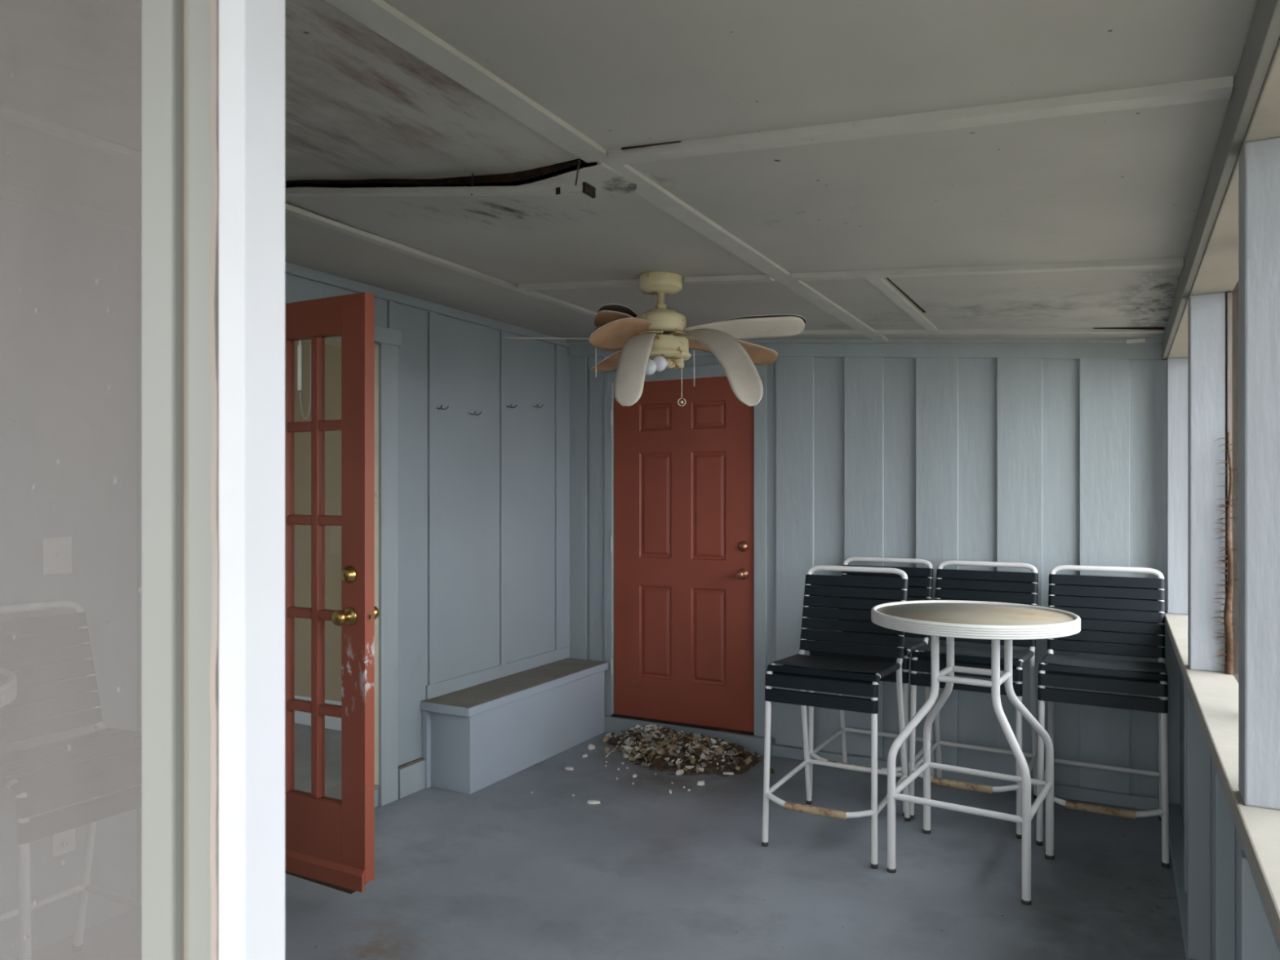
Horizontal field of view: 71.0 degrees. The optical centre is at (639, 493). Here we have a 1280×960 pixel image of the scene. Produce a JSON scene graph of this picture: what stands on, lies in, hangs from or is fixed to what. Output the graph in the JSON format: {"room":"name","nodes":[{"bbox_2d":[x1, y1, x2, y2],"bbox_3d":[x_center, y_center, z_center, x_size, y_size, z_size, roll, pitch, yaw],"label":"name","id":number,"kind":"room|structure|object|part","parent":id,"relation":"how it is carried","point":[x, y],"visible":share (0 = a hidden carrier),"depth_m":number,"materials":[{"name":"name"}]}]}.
{"room":"enclosed porch","nodes":[
{"label":"enclosed porch","id":0,"kind":"room"},
{"bbox_2d":[293,340,341,701],"bbox_3d":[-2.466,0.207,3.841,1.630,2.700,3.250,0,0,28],"label":"glass pane","id":1,"kind":"structure","parent":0,"point":[332,353],"depth_m":5.23,"materials":[{"name":"glass"}]},
{"bbox_2d":[294,694,341,730],"bbox_3d":[-2.423,1.280,3.817,1.529,0.166,3.050,0,0,28],"label":"baseboard","id":2,"kind":"structure","parent":1,"relation":"attached to","point":[300,717],"depth_m":5.20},
{"bbox_2d":[293,723,341,792],"bbox_3d":[-2.422,1.460,3.817,1.530,0.194,3.050,0,0,28],"label":"floor","id":3,"kind":"structure","parent":0,"point":[302,732],"depth_m":4.62,"materials":[{"name":"paint"}]},
{"bbox_2d":[76,250,569,807],"bbox_3d":[-1.511,0.232,3.772,0.120,2.450,4.330,0,0,28],"label":"wall","id":4,"kind":"structure","parent":0,"point":[467,354],"depth_m":4.79,"materials":[{"name":"blue paint"}]},
{"bbox_2d":[284,292,378,893],"bbox_3d":[-1.261,0.347,3.256,0.773,2.070,0.183,0,0,28],"label":"door","id":5,"kind":"structure","parent":4,"relation":"in","point":[330,842],"depth_m":3.12,"materials":[{"name":"red wood"}]},
{"bbox_3d":[-1.013,0.422,3.059,0.062,0.062,0.069,0,0,28],"label":"knob","id":6,"kind":"part","parent":5,"relation":"part of","materials":[{"name":"gold metal"}]},
{"bbox_3d":[-0.959,0.422,3.159,0.062,0.062,0.069,0,0,28],"label":"knob","id":7,"kind":"part","parent":5,"relation":"part of","materials":[{"name":"gold metal"}]},
{"bbox_2d":[303,336,378,784],"bbox_3d":[-1.475,0.333,3.833,0.126,2.049,0.858,0,0,28],"label":"trim","id":8,"kind":"structure","parent":4,"relation":"attached to","point":[334,340],"depth_m":4.17,"materials":[{"name":"wood"}]},
{"bbox_2d":[324,783,379,799],"bbox_3d":[-1.472,1.353,3.823,0.180,0.016,0.813,0,0,28],"label":"trim","id":9,"kind":"structure","parent":4,"relation":"attached to","point":[335,792],"depth_m":4.05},
{"bbox_2d":[374,324,401,806],"bbox_3d":[-1.407,0.340,3.810,0.026,2.235,1.095,0,0,28],"label":"trim","id":10,"kind":"structure","parent":4,"relation":"attached to","point":[389,340],"depth_m":4.21,"materials":[{"name":"blue paint"}]},
{"bbox_2d":[398,757,423,768],"bbox_3d":[-1.111,1.311,4.375,0.016,0.011,0.200,0,0,28],"label":"trim","id":11,"kind":"structure","parent":4,"relation":"attached to","point":[411,762],"depth_m":4.36,"materials":[{"name":"brown wood"}]},
{"bbox_2d":[398,760,425,798],"bbox_3d":[-1.108,1.387,4.373,0.024,0.140,0.200,0,0,28],"label":"baseboard","id":12,"kind":"structure","parent":4,"relation":"attached to","point":[411,778],"depth_m":4.35,"materials":[{"name":"blue paint"}]},
{"bbox_2d":[284,261,570,347],"bbox_3d":[-1.431,-0.933,3.764,0.028,0.045,4.190,0,0,28],"label":"trim","id":13,"kind":"structure","parent":4,"relation":"attached to","point":[293,269],"depth_m":4.35,"materials":[{"name":"blue paint"}]},
{"bbox_2d":[435,404,448,409],"bbox_3d":[-1.003,-0.436,4.544,0.047,0.022,0.057,0,0,28],"label":"coat hook","id":14,"kind":"object","parent":4,"relation":"attached to","point":[436,406],"visible":1,"depth_m":4.55,"materials":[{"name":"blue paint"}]},
{"bbox_2d":[468,410,481,415],"bbox_3d":[-0.877,-0.428,4.780,0.047,0.022,0.057,0,0,28],"label":"coat hook","id":15,"kind":"object","parent":4,"relation":"attached to","point":[469,412],"visible":1,"depth_m":4.79,"materials":[{"name":"blue paint"}]},
{"bbox_2d":[387,300,568,699],"bbox_3d":[-1.343,0.266,3.943,0.014,2.383,3.790,0,0,28],"label":"trim","id":16,"kind":"structure","parent":4,"relation":"attached to","point":[433,690],"depth_m":5.00,"materials":[{"name":"blue paint"}]},
{"bbox_2d":[506,403,517,408],"bbox_3d":[-0.726,-0.494,5.062,0.047,0.022,0.057,0,0,28],"label":"coat hook","id":17,"kind":"object","parent":4,"relation":"attached to","point":[507,406],"visible":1,"depth_m":5.07,"materials":[{"name":"blue paint"}]},
{"bbox_2d":[531,404,543,408],"bbox_3d":[-0.603,-0.517,5.292,0.047,0.022,0.057,0,0,28],"label":"coat hook","id":18,"kind":"object","parent":4,"relation":"attached to","point":[532,406],"visible":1,"depth_m":5.30,"materials":[{"name":"blue paint"}]},
{"bbox_2d":[284,732,1186,959],"bbox_3d":[-0.111,1.514,2.826,3.480,0.115,4.920,0,0,28],"label":"floor","id":19,"kind":"structure","parent":0,"point":[501,870],"depth_m":3.41,"materials":[{"name":"grey paint"}]},
{"bbox_2d":[420,657,608,794],"bbox_3d":[-0.639,1.242,4.951,0.304,0.431,1.330,0,0,28],"label":"storage bench","id":20,"kind":"object","parent":19,"relation":"on","point":[474,738],"visible":1,"depth_m":4.65,"materials":[{"name":"blue paint"}]},
{"bbox_2d":[564,766,573,770],"bbox_3d":[-0.373,1.451,4.735,0.048,0.012,0.030,0,0,28],"label":"chip","id":21,"kind":"object","parent":19,"relation":"on","point":[568,767],"visible":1,"depth_m":4.72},
{"bbox_2d":[586,800,599,804],"bbox_3d":[-0.218,1.451,4.220,0.066,0.012,0.034,0,0,4],"label":"chip","id":22,"kind":"object","parent":19,"relation":"on","point":[589,802],"visible":1,"depth_m":4.21,"materials":[{"name":"paint"}]},
{"bbox_2d":[602,735,609,742],"bbox_3d":[-0.201,1.442,5.279,0.031,0.030,0.045,0,0,28],"label":"chip","id":23,"kind":"object","parent":19,"relation":"on","point":[606,738],"visible":1,"depth_m":5.27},
{"bbox_2d":[586,724,761,776],"bbox_3d":[0.135,1.393,4.928,0.993,0.152,0.620,0,0,28],"label":"debris pile","id":24,"kind":"object","parent":19,"relation":"on","point":[669,750],"visible":1,"depth_m":4.84,"materials":[{"name":"gravel"}]},
{"bbox_2d":[675,768,684,774],"bbox_3d":[0.208,1.447,4.661,0.049,0.020,0.026,0,0,-36],"label":"chip","id":25,"kind":"object","parent":19,"relation":"on","point":[680,771],"visible":1,"depth_m":4.65,"materials":[{"name":"paint"}]},
{"bbox_2d":[697,780,704,785],"bbox_3d":[0.304,1.446,4.485,0.039,0.021,0.021,0,0,-6],"label":"chip","id":26,"kind":"object","parent":19,"relation":"on","point":[702,782],"visible":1,"depth_m":4.48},
{"bbox_2d":[723,772,733,774],"bbox_3d":[0.459,1.451,4.654,0.058,0.011,0.013,0,0,11],"label":"chip","id":27,"kind":"object","parent":19,"relation":"on","point":[724,773],"visible":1,"depth_m":4.65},
{"bbox_2d":[769,768,773,773],"bbox_3d":[0.687,1.447,4.677,0.024,0.020,0.044,0,0,-1],"label":"chip","id":28,"kind":"object","parent":19,"relation":"on","point":[771,771],"visible":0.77,"depth_m":4.66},
{"bbox_2d":[761,564,910,869],"bbox_3d":[0.846,0.895,3.839,0.480,1.124,0.638,0,0,29],"label":"bar stool","id":29,"kind":"object","parent":19,"relation":"on","point":[802,672],"visible":0.94,"depth_m":3.91,"materials":[{"name":"black plastic"}]},
{"bbox_3d":[0.556,1.079,3.776,0.031,0.733,0.173,0,0,29],"label":"leg","id":30,"kind":"part","parent":29,"relation":"part of","materials":[{"name":"metal"}]},
{"bbox_3d":[0.765,1.095,4.154,0.025,0.704,0.162,0,0,26],"label":"leg","id":31,"kind":"part","parent":29,"relation":"part of","materials":[{"name":"metal"}]},
{"bbox_3d":[0.816,0.786,3.784,0.469,0.151,0.399,0,0,29],"label":"seat","id":32,"kind":"part","parent":29,"relation":"part of","materials":[{"name":"black plastic"}]},
{"bbox_3d":[0.948,0.543,4.025,0.465,0.421,0.185,0,0,29],"label":"frame","id":33,"kind":"part","parent":29,"relation":"part of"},
{"bbox_3d":[0.961,0.549,4.047,0.469,0.345,0.121,0,0,29],"label":"backrest","id":34,"kind":"part","parent":29,"relation":"part of","materials":[{"name":"black plastic"}]},
{"bbox_3d":[0.947,1.079,3.560,0.031,0.733,0.173,0,0,29],"label":"leg","id":35,"kind":"part","parent":29,"relation":"part of","materials":[{"name":"metal"}]},
{"bbox_3d":[1.155,1.095,3.939,0.025,0.704,0.162,0,0,31],"label":"leg","id":36,"kind":"part","parent":29,"relation":"part of","materials":[{"name":"metal"}]},
{"bbox_2d":[808,556,934,816],"bbox_3d":[1.138,0.895,4.400,0.480,1.124,0.638,0,0,30],"label":"bar stool","id":37,"kind":"object","parent":19,"relation":"on","point":[920,578],"visible":0.34,"depth_m":4.50,"materials":[{"name":"black plastic"}]},
{"bbox_3d":[0.848,1.079,4.341,0.031,0.733,0.173,0,0,30],"label":"leg","id":38,"kind":"part","parent":37,"relation":"part of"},
{"bbox_3d":[1.062,1.095,4.716,0.025,0.704,0.162,0,0,27],"label":"leg","id":39,"kind":"part","parent":37,"relation":"part of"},
{"bbox_3d":[1.107,0.786,4.346,0.469,0.151,0.399,0,0,30],"label":"seat","id":40,"kind":"part","parent":37,"relation":"part of","materials":[{"name":"black plastic"}]},
{"bbox_3d":[1.256,0.549,4.607,0.469,0.345,0.121,0,0,30],"label":"backrest","id":41,"kind":"part","parent":37,"relation":"part of","materials":[{"name":"black plastic"}]},
{"bbox_3d":[1.243,0.543,4.585,0.465,0.421,0.185,0,0,30],"label":"frame","id":42,"kind":"part","parent":37,"relation":"part of","materials":[{"name":"metal"}]},
{"bbox_3d":[1.235,1.079,4.120,0.031,0.733,0.173,0,0,30],"label":"leg","id":43,"kind":"part","parent":37,"relation":"part of","materials":[{"name":"metal"}]},
{"bbox_3d":[1.449,1.095,4.496,0.025,0.704,0.162,0,0,32],"label":"leg","id":44,"kind":"part","parent":37,"relation":"part of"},
{"bbox_2d":[908,560,1038,839],"bbox_3d":[1.549,0.895,4.143,0.480,1.124,0.638,0,0,31],"label":"bar stool","id":45,"kind":"object","parent":19,"relation":"on","point":[948,580],"visible":0.66,"depth_m":4.21,"materials":[{"name":"black plastic"}]},
{"bbox_3d":[1.258,1.079,4.088,0.031,0.733,0.173,0,0,31],"label":"leg","id":46,"kind":"part","parent":45,"relation":"part of","materials":[{"name":"metal"}]},
{"bbox_3d":[1.478,1.095,4.460,0.025,0.704,0.162,0,0,28],"label":"leg","id":47,"kind":"part","parent":45,"relation":"part of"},
{"bbox_3d":[1.517,0.786,4.089,0.469,0.151,0.399,0,0,31],"label":"seat","id":48,"kind":"part","parent":45,"relation":"part of","materials":[{"name":"black plastic"}]},
{"bbox_3d":[1.670,0.549,4.348,0.469,0.345,0.121,0,0,31],"label":"backrest","id":49,"kind":"part","parent":45,"relation":"part of","materials":[{"name":"black plastic"}]},
{"bbox_3d":[1.657,0.543,4.326,0.465,0.421,0.185,0,0,31],"label":"frame","id":50,"kind":"part","parent":45,"relation":"part of","materials":[{"name":"metal"}]},
{"bbox_3d":[1.641,1.079,3.861,0.031,0.733,0.173,0,0,31],"label":"leg","id":51,"kind":"part","parent":45,"relation":"part of","materials":[{"name":"metal"}]},
{"bbox_3d":[1.861,1.095,4.234,0.025,0.704,0.162,0,0,33],"label":"leg","id":52,"kind":"part","parent":45,"relation":"part of","materials":[{"name":"metal"}]},
{"bbox_2d":[871,600,1080,905],"bbox_3d":[1.304,0.960,3.523,0.768,0.994,0.768,0,0,34],"label":"bar table","id":53,"kind":"object","parent":19,"relation":"on","point":[995,621],"visible":1,"depth_m":3.45,"materials":[{"name":"metal"}]},
{"bbox_3d":[1.060,0.968,3.476,0.213,0.954,0.031,0,0,-10],"label":"leg","id":54,"kind":"part","parent":53,"relation":"part of","materials":[{"name":"metal"}]},
{"bbox_3d":[1.253,0.968,3.767,0.031,0.954,0.213,0,0,-12],"label":"leg","id":55,"kind":"part","parent":53,"relation":"part of","materials":[{"name":"metal"}]},
{"bbox_3d":[1.304,0.481,3.523,0.731,0.016,0.731,0,0,34],"label":"table panel","id":56,"kind":"part","parent":53,"relation":"part of","materials":[{"name":"glass"}]},
{"bbox_3d":[1.355,0.968,3.279,0.031,0.954,0.213,0,0,-12],"label":"leg","id":57,"kind":"part","parent":53,"relation":"part of","materials":[{"name":"metal"}]},
{"bbox_3d":[1.549,0.968,3.571,0.213,0.954,0.031,0,0,-10],"label":"leg","id":58,"kind":"part","parent":53,"relation":"part of","materials":[{"name":"metal"}]},
{"bbox_2d":[1035,564,1169,867],"bbox_3d":[1.987,0.895,3.849,0.480,1.124,0.638,0,0,29],"label":"bar stool","id":59,"kind":"object","parent":19,"relation":"on","point":[1136,677],"visible":0.93,"depth_m":3.94,"materials":[{"name":"black plastic"}]},
{"bbox_3d":[1.697,1.079,3.787,0.031,0.733,0.173,0,0,29],"label":"leg","id":60,"kind":"part","parent":59,"relation":"part of","materials":[{"name":"metal"}]},
{"bbox_3d":[1.908,1.095,4.165,0.025,0.704,0.162,0,0,27],"label":"leg","id":61,"kind":"part","parent":59,"relation":"part of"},
{"bbox_3d":[1.957,0.786,3.795,0.469,0.151,0.399,0,0,29],"label":"seat","id":62,"kind":"part","parent":59,"relation":"part of","materials":[{"name":"black plastic"}]},
{"bbox_3d":[2.103,0.549,4.057,0.469,0.345,0.121,0,0,29],"label":"backrest","id":63,"kind":"part","parent":59,"relation":"part of","materials":[{"name":"black plastic"}]},
{"bbox_3d":[2.091,0.543,4.035,0.465,0.421,0.185,0,0,29],"label":"frame","id":64,"kind":"part","parent":59,"relation":"part of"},
{"bbox_3d":[2.297,1.095,3.948,0.025,0.704,0.162,0,0,32],"label":"leg","id":65,"kind":"part","parent":59,"relation":"part of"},
{"bbox_3d":[2.087,1.079,3.570,0.031,0.733,0.173,0,0,29],"label":"leg","id":66,"kind":"part","parent":59,"relation":"part of","materials":[{"name":"metal"}]},
{"bbox_2d":[284,0,1257,339],"bbox_3d":[-0.020,-0.835,2.976,3.260,0.266,4.330,0,0,28],"label":"ceiling","id":67,"kind":"structure","parent":0,"point":[1127,184],"depth_m":2.03,"materials":[{"name":"paint"}]},
{"bbox_2d":[284,157,595,198],"bbox_3d":[-0.601,-0.797,2.370,1.097,0.188,0.048,0,0,28],"label":"batten","id":68,"kind":"object","parent":67,"relation":"hanging from","point":[586,188],"visible":0.86,"depth_m":2.29,"materials":[{"name":"paint"}]},
{"bbox_2d":[284,158,597,187],"bbox_3d":[-0.619,-0.872,2.438,1.190,0.197,0.033,0,0,28],"label":"trim","id":69,"kind":"structure","parent":67,"relation":"attached to","point":[517,176],"depth_m":2.34,"materials":[{"name":"brown wood"}]},
{"bbox_2d":[284,204,597,317],"bbox_3d":[-0.816,-0.890,3.353,0.047,0.021,4.245,0,0,28],"label":"trim","id":70,"kind":"structure","parent":67,"relation":"attached to","point":[290,210],"depth_m":3.32,"materials":[{"name":"paint"}]},
{"bbox_2d":[518,279,639,290],"bbox_3d":[-0.237,-0.862,3.698,0.615,0.068,0.046,0,0,28],"label":"trim","id":71,"kind":"structure","parent":67,"relation":"attached to","point":[629,282],"depth_m":3.69,"materials":[{"name":"paint"}]},
{"bbox_2d":[324,0,888,341],"bbox_3d":[0.251,-0.797,2.783,0.078,0.021,4.245,0,0,28],"label":"trim","id":72,"kind":"structure","parent":67,"relation":"attached to","point":[378,15],"depth_m":1.90,"materials":[{"name":"paint"}]},
{"bbox_2d":[503,271,805,406],"bbox_3d":[0.053,-0.568,3.458,1.156,0.543,0.884,0,0,0],"label":"ceiling fan","id":73,"kind":"object","parent":67,"relation":"hanging from","point":[658,339],"visible":1,"depth_m":3.36,"materials":[{"name":"beige metal"}]},
{"bbox_3d":[-0.262,-0.601,3.469,0.527,0.027,0.136,0,0,0],"label":"blade","id":74,"kind":"part","parent":73,"relation":"part of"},
{"bbox_3d":[-0.169,-0.520,3.441,0.004,0.145,0.003,0,0,0],"label":"pull chain","id":75,"kind":"part","parent":73,"relation":"part of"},
{"bbox_3d":[-0.074,-0.566,3.720,0.125,0.078,0.399,0,0,-31],"label":"blade","id":76,"kind":"part","parent":73,"relation":"part of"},
{"bbox_3d":[-0.065,-0.651,3.464,0.226,0.085,0.121,0,0,-11],"label":"blade","id":77,"kind":"part","parent":73,"relation":"part of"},
{"bbox_3d":[-0.080,-0.594,3.343,0.262,0.112,0.119,0,0,-31],"label":"blade","id":78,"kind":"part","parent":73,"relation":"part of","materials":[{"name":"wood"}]},
{"bbox_3d":[-0.003,-0.450,3.208,0.102,0.305,0.336,0,0,16],"label":"blade","id":79,"kind":"part","parent":73,"relation":"part of","materials":[{"name":"wood"}]},
{"bbox_2d":[645,359,657,375],"bbox_3d":[0.047,-0.473,3.358,0.072,0.063,0.098,0,0,28],"label":"bulb","id":80,"kind":"object","parent":73,"relation":"attached to","point":[651,366],"depth_m":3.32,"materials":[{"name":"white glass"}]},
{"bbox_2d":[652,355,675,371],"bbox_3d":[0.086,-0.488,3.381,0.070,0.060,0.100,0,0,28],"label":"bulb","id":81,"kind":"object","parent":73,"relation":"attached to","point":[660,362],"depth_m":3.35,"materials":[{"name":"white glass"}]},
{"bbox_2d":[673,358,684,368],"bbox_3d":[0.147,-0.497,3.425,0.039,0.039,0.036,0,0,18],"label":"bulb socket","id":82,"kind":"object","parent":73,"relation":"attached to","point":[677,362],"depth_m":3.41,"materials":[{"name":"beige metal"}]},
{"bbox_3d":[0.159,-0.454,3.421,0.004,0.178,0.003,0,0,0],"label":"pull chain","id":83,"kind":"part","parent":73,"relation":"part of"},
{"bbox_3d":[0.159,-0.349,3.421,0.032,0.032,0.004,0,0,0],"label":"ring pull","id":84,"kind":"part","parent":73,"relation":"part of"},
{"bbox_3d":[0.206,-0.475,3.410,0.004,0.135,0.003,0,0,0],"label":"pull chain","id":85,"kind":"part","parent":73,"relation":"part of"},
{"bbox_3d":[0.293,-0.458,3.216,0.114,0.326,0.444,0,0,-28],"label":"blade","id":86,"kind":"part","parent":73,"relation":"part of","materials":[{"name":"wood"}]},
{"bbox_3d":[0.364,-0.581,3.649,0.455,0.077,0.119,0,0,-30],"label":"blade","id":87,"kind":"part","parent":73,"relation":"part of","materials":[{"name":"wood"}]},
{"bbox_3d":[0.395,-0.630,3.415,0.461,0.068,0.120,0,0,0],"label":"blade","id":88,"kind":"part","parent":73,"relation":"part of","materials":[{"name":"wood"}]},
{"bbox_2d":[684,274,773,284],"bbox_3d":[0.334,-0.811,3.393,0.348,0.048,0.046,0,0,28],"label":"trim","id":89,"kind":"structure","parent":67,"relation":"attached to","point":[754,277],"depth_m":3.38,"materials":[{"name":"paint"}]},
{"bbox_2d":[795,329,861,335],"bbox_3d":[0.584,-0.842,4.699,1.140,0.109,0.047,0,0,28],"label":"trim","id":90,"kind":"structure","parent":67,"relation":"attached to","point":[805,332],"depth_m":4.49,"materials":[{"name":"paint"}]},
{"bbox_2d":[621,141,1164,329],"bbox_3d":[0.914,-0.744,3.136,2.850,0.103,0.680,0,0,-40],"label":"ceiling crack","id":91,"kind":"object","parent":67,"relation":"attached to","point":[646,145],"depth_m":3.67,"materials":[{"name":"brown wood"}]},
{"bbox_2d":[866,277,937,331],"bbox_3d":[1.100,-0.772,3.704,0.046,0.019,1.210,0,0,28],"label":"trim","id":92,"kind":"structure","parent":67,"relation":"attached to","point":[880,283],"depth_m":3.60,"materials":[{"name":"paint"}]},
{"bbox_2d":[608,75,1233,164],"bbox_3d":[0.474,-0.744,1.821,1.220,0.115,0.050,0,0,28],"label":"trim","id":93,"kind":"structure","parent":67,"relation":"attached to","point":[1217,88],"depth_m":1.74,"materials":[{"name":"paint"}]},
{"bbox_2d":[791,257,1183,280],"bbox_3d":[1.097,-0.743,2.986,1.220,0.117,0.047,0,0,28],"label":"trim","id":94,"kind":"structure","parent":67,"relation":"attached to","point":[1166,263],"depth_m":2.93,"materials":[{"name":"paint"}]},
{"bbox_2d":[875,327,1164,334],"bbox_3d":[1.695,-0.744,4.106,1.220,0.115,0.046,0,0,28],"label":"trim","id":95,"kind":"structure","parent":67,"relation":"attached to","point":[1002,331],"depth_m":4.08,"materials":[{"name":"paint"}]},
{"bbox_2d":[569,355,1179,805],"bbox_3d":[1.013,0.207,4.931,3.480,2.500,0.147,0,0,28],"label":"wall","id":96,"kind":"structure","parent":0,"point":[1045,464],"depth_m":4.54,"materials":[{"name":"blue paint"}]},
{"bbox_2d":[609,376,754,732],"bbox_3d":[0.228,0.338,5.277,0.928,2.025,0.109,0,0,28],"label":"door","id":97,"kind":"structure","parent":96,"relation":"in","point":[684,476],"depth_m":5.28,"materials":[{"name":"red wood"}]},
{"bbox_3d":[0.572,0.457,5.070,0.062,0.062,0.069,0,0,28],"label":"knob","id":98,"kind":"part","parent":97,"relation":"part of","materials":[{"name":"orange metal"}]},
{"bbox_2d":[611,713,754,735],"bbox_3d":[0.245,1.356,5.289,0.921,0.011,0.060,0,0,28],"label":"trim","id":99,"kind":"structure","parent":96,"relation":"attached to","point":[725,730],"depth_m":5.25,"materials":[{"name":"brown wood"}]},
{"bbox_2d":[604,364,767,736],"bbox_3d":[0.270,0.327,5.320,1.048,2.140,0.122,0,0,28],"label":"trim","id":100,"kind":"structure","parent":96,"relation":"attached to","point":[707,371],"depth_m":5.05,"materials":[{"name":"blue paint"}]},
{"bbox_2d":[567,337,1162,359],"bbox_3d":[0.971,-0.786,4.852,3.240,0.341,0.084,0,0,28],"label":"trim","id":101,"kind":"structure","parent":96,"relation":"attached to","point":[1055,348],"depth_m":4.51,"materials":[{"name":"blue paint"}]},
{"bbox_2d":[604,715,1159,810],"bbox_3d":[1.089,1.409,4.806,2.990,0.095,0.054,0,0,28],"label":"baseboard","id":102,"kind":"structure","parent":96,"relation":"attached to","point":[615,725],"depth_m":4.74,"materials":[{"name":"blue paint"}]},
{"bbox_2d":[1126,337,1145,343],"bbox_3d":[2.270,-0.700,4.106,0.075,0.018,0.006,0,0,28],"label":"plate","id":103,"kind":"object","parent":96,"relation":"attached to","point":[1141,340],"visible":1,"depth_m":4.10,"materials":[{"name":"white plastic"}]},
{"bbox_2d":[1161,0,1279,359],"bbox_3d":[1.382,-0.653,2.204,0.018,0.089,4.290,0,0,28],"label":"trim","id":104,"kind":"structure","parent":96,"relation":"attached to","point":[1264,33],"depth_m":1.59,"materials":[{"name":"grey paint"}]},
{"bbox_2d":[1166,37,1279,360],"bbox_3d":[1.466,-0.664,2.159,0.170,0.118,4.290,0,0,28],"label":"trim","id":105,"kind":"structure","parent":96,"relation":"attached to","point":[1217,272],"depth_m":2.06,"materials":[{"name":"paint"}]},
{"bbox_2d":[1179,667,1243,959],"bbox_3d":[1.466,1.014,2.182,0.040,0.885,4.330,0,0,28],"label":"batten","id":106,"kind":"structure","parent":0,"point":[1238,845],"depth_m":2.67,"materials":[{"name":"blue paint"}]},
{"bbox_2d":[1166,357,1187,614],"bbox_3d":[2.423,-0.034,4.034,0.092,1.142,0.090,0,0,28],"label":"trim","id":107,"kind":"structure","parent":106,"relation":"attached to","point":[1176,368],"depth_m":4.00,"materials":[{"name":"blue paint"}]},
{"bbox_2d":[1187,292,1225,672],"bbox_3d":[1.738,-0.034,2.751,0.092,1.142,0.090,0,0,28],"label":"trim","id":108,"kind":"structure","parent":106,"relation":"attached to","point":[1206,312],"depth_m":2.71,"materials":[{"name":"blue paint"}]},
{"bbox_2d":[1164,611,1279,945],"bbox_3d":[1.463,0.554,2.166,0.182,0.035,4.300,0,0,28],"label":"window sill","id":109,"kind":"structure","parent":106,"relation":"on","point":[1214,695],"depth_m":1.85,"materials":[{"name":"paint"}]},
{"bbox_2d":[1166,627,1279,959],"bbox_3d":[1.415,1.014,2.192,0.061,0.885,4.300,0,0,28],"label":"trim","id":110,"kind":"structure","parent":106,"relation":"attached to","point":[1189,839],"depth_m":2.71,"materials":[{"name":"blue paint"}]},
{"bbox_2d":[1225,292,1231,662],"bbox_3d":[1.824,-0.033,2.767,0.040,1.140,2.890,0,0,28],"label":"trim","id":111,"kind":"structure","parent":106,"relation":"attached to","point":[1228,295],"depth_m":2.68,"materials":[{"name":"wood"}]},
{"bbox_2d":[1231,280,1238,683],"bbox_3d":[1.504,-0.033,2.181,0.002,1.140,4.045,0,0,28],"label":"window","id":112,"kind":"structure","parent":106,"relation":"in","point":[1235,291],"depth_m":2.60,"materials":[{"name":"glass"}]},
{"bbox_2d":[1210,431,1232,675],"bbox_3d":[1.752,0.177,2.665,0.095,0.721,0.033,0,0,28],"label":"vine","id":113,"kind":"object","parent":112,"relation":"attached to","point":[1228,604],"visible":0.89,"depth_m":2.66,"materials":[{"name":"plant"}]},
{"bbox_3d":[1.754,0.177,2.668,0.027,0.721,0.026,0,0,-39],"label":"stem","id":114,"kind":"part","parent":113,"relation":"part of","materials":[{"name":"plant"}]},
{"bbox_2d":[1238,137,1279,809],"bbox_3d":[1.101,-0.034,1.560,0.092,1.142,0.090,0,0,28],"label":"window frame post","id":115,"kind":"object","parent":106,"relation":"attached to","point":[1259,162],"depth_m":1.53,"materials":[{"name":"blue paint"}]},
{"bbox_3d":[-2.466,-1.093,3.841,1.629,0.100,3.250,0,0,28],"label":"ceiling","id":116,"kind":"structure","parent":0,"visible":0},
{"bbox_2d":[297,340,311,419],"bbox_3d":[-1.720,-0.712,4.604,0.094,0.662,0.012,0,0,28],"label":"loop","id":117,"kind":"object","parent":116,"relation":"hanging from","point":[300,346],"visible":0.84,"depth_m":4.61,"materials":[{"name":"white plastic"}]},
{"bbox_3d":[-1.007,0.247,1.097,3.530,2.420,0.075,0,0,28],"label":"wall","id":118,"kind":"structure","parent":0,"visible":0},
{"bbox_2d":[0,0,183,959],"bbox_3d":[-0.885,-0.003,1.038,1.119,1.200,0.027,0,0,28],"label":"window","id":119,"kind":"structure","parent":118,"relation":"in","point":[91,91],"depth_m":0.83,"materials":[{"name":"grey glass"}]},
{"bbox_3d":[-0.885,-0.003,1.038,1.119,1.200,0.027,0,0,28],"label":"frame","id":120,"kind":"part","parent":119,"relation":"part of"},
{"bbox_2d":[183,0,187,959],"bbox_3d":[-0.379,0.419,0.782,0.015,2.075,0.030,0,0,28],"label":"trim","id":121,"kind":"structure","parent":118,"relation":"attached to","point":[185,2],"depth_m":0.77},
{"bbox_2d":[187,0,212,959],"bbox_3d":[-0.358,0.419,0.766,0.038,2.075,0.038,0,0,28],"label":"trim","id":122,"kind":"structure","parent":118,"relation":"attached to","point":[199,20],"depth_m":0.75,"materials":[{"name":"wood"}]},
{"bbox_2d":[208,0,218,959],"bbox_3d":[-0.343,0.419,0.749,0.012,2.075,0.031,0,0,28],"label":"trim","id":123,"kind":"structure","parent":118,"relation":"attached to","point":[213,301],"depth_m":0.74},
{"bbox_2d":[218,0,284,959],"bbox_3d":[-0.322,0.419,0.745,0.032,2.075,0.041,0,0,28],"label":"trim","id":124,"kind":"structure","parent":118,"relation":"attached to","point":[251,33],"depth_m":0.73,"materials":[{"name":"white paint"}]}
]}

